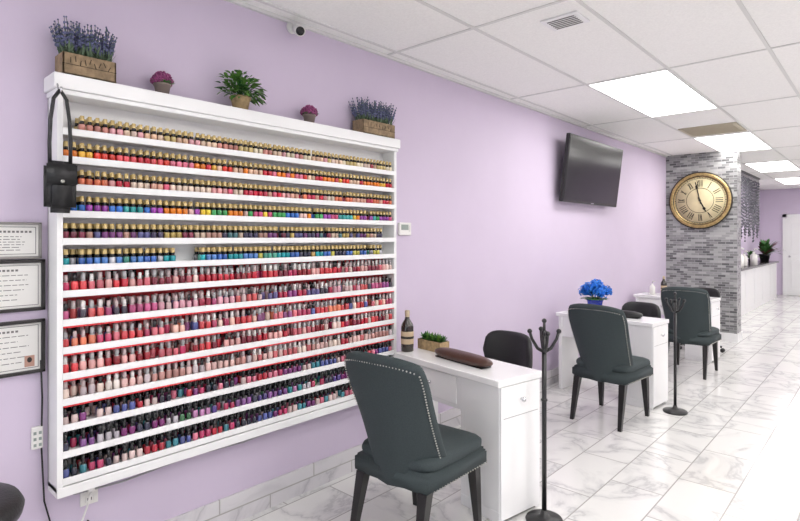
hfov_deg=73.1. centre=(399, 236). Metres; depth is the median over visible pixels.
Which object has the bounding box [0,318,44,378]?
framed certificate
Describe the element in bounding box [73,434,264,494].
cable
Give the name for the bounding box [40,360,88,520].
cable
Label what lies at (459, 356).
cushion
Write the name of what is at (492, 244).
wall
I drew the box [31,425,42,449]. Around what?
power strip
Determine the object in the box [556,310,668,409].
desk
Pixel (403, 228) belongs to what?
thermostat
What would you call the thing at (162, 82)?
flowers
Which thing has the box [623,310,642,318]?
cushion
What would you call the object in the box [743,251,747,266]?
pump dispenser
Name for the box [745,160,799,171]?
ceiling light panel
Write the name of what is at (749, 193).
curtain
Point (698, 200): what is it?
wall clock
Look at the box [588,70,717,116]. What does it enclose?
ceiling light panel
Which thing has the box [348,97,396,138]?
planter
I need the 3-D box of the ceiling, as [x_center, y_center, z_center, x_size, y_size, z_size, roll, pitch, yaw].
[4.889,-1.293,5.016,5.800,0.100,20.200,0,0,42]
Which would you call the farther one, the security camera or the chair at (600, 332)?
the chair at (600, 332)
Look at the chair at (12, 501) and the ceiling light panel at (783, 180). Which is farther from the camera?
the ceiling light panel at (783, 180)
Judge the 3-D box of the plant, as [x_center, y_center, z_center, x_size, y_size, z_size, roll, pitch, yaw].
[-0.802,-0.754,2.744,0.289,0.217,0.164,0,0,-33]
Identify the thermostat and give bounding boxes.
[398,222,410,234]
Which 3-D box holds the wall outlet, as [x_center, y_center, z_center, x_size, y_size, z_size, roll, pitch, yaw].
[-1.324,1.097,2.308,0.035,0.100,0.070,0,0,42]
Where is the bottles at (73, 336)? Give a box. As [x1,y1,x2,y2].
[63,116,391,478]
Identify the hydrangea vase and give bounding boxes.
[578,279,612,304]
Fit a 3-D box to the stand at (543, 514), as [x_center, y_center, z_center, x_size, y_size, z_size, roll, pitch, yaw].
[0.761,0.963,2.848,0.194,1.068,0.194,0,0,31]
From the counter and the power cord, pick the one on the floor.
the counter
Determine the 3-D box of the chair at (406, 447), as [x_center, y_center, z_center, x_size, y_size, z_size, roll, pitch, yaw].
[0.067,1.014,2.676,0.504,0.965,0.616,0,0,39]
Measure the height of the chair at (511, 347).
0.810 m
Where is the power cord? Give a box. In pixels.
[81,491,91,520]
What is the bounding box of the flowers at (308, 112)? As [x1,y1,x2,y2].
[300,105,317,122]
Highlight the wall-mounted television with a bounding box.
[559,133,622,206]
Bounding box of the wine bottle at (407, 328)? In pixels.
[401,310,413,351]
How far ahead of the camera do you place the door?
13.80 m
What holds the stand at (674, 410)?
on the floor
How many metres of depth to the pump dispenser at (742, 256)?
10.33 m
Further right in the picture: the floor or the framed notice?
the floor
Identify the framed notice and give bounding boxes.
[0,222,41,258]
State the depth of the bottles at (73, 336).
2.62 m
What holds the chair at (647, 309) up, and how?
on the floor
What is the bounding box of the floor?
[241,295,799,520]
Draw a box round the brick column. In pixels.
[666,150,741,342]
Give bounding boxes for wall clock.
[669,172,732,228]
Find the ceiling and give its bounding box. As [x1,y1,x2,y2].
[240,0,799,189]
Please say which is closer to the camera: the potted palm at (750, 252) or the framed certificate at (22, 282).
the framed certificate at (22, 282)
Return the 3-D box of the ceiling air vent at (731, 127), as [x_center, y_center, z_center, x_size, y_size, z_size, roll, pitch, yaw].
[3.611,-1.233,6.243,0.580,0.017,0.600,0,0,42]
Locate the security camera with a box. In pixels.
[286,22,306,36]
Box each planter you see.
[49,16,117,82]
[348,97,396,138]
[418,331,448,351]
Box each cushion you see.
[434,347,492,368]
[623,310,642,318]
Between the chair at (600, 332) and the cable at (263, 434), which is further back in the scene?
the chair at (600, 332)
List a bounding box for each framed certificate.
[0,259,44,313]
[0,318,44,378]
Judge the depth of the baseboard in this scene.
3.06 m
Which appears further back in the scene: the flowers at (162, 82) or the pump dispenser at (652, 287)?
the pump dispenser at (652, 287)
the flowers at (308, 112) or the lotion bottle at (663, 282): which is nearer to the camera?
the flowers at (308, 112)
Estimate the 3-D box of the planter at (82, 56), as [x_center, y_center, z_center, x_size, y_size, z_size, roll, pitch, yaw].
[-1.302,-0.765,2.239,0.134,0.237,0.256,0,0,42]
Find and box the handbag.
[43,83,76,212]
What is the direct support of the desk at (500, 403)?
on the floor
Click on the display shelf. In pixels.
(87, 97)
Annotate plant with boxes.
[214,69,265,109]
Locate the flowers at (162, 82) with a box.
[149,71,173,93]
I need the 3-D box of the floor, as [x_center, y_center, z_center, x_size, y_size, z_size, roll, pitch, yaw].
[4.889,1.547,5.016,5.800,0.100,20.200,0,0,42]
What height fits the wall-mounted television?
0.689 m
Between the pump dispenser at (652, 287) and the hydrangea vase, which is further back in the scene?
the pump dispenser at (652, 287)
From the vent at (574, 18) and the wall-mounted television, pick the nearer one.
the vent at (574, 18)
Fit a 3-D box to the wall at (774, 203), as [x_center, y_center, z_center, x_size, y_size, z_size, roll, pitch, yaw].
[11.641,0.127,12.460,5.600,2.740,0.100,0,0,42]
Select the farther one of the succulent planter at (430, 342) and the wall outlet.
the succulent planter at (430, 342)
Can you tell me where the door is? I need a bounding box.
[783,214,799,295]
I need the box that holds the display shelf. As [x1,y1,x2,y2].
[44,71,399,498]
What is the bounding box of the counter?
[741,261,778,315]
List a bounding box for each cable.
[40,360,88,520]
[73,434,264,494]
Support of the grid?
attached to the ceiling
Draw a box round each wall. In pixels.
[0,0,759,520]
[760,188,799,295]
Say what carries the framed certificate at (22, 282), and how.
attached to the wall at (492, 244)
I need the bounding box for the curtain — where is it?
[741,170,759,241]
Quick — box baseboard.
[165,367,558,520]
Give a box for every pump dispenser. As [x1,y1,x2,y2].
[649,281,654,294]
[741,248,743,267]
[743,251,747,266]
[750,248,757,264]
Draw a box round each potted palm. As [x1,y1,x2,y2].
[747,250,762,263]
[758,239,785,261]
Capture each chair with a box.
[344,351,486,520]
[483,330,532,368]
[568,303,653,431]
[660,286,721,379]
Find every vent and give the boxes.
[540,10,589,30]
[678,122,746,136]
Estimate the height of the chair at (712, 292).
0.810 m
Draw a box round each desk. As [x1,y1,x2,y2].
[394,348,541,520]
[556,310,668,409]
[633,292,720,362]
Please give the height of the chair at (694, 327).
0.965 m
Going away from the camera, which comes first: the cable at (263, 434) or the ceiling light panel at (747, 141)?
the cable at (263, 434)
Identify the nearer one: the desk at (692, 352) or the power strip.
the power strip
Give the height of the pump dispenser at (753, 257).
0.356 m
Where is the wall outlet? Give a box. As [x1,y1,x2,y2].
[80,487,97,506]
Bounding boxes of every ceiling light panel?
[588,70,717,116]
[694,132,771,151]
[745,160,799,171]
[775,177,799,183]
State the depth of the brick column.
7.86 m
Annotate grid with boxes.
[224,0,799,189]
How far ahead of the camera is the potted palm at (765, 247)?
12.88 m
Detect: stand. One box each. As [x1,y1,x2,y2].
[525,318,562,520]
[663,292,687,415]
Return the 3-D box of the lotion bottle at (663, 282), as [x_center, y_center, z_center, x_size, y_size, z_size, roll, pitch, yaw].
[3.419,0.626,6.998,0.076,0.237,0.076,0,0,42]
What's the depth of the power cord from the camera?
2.27 m
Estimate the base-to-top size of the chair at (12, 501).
0.660 m
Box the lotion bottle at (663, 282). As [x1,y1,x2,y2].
[661,276,666,288]
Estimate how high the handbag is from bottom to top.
0.507 m
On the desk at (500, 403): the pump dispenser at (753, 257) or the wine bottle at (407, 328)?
the wine bottle at (407, 328)

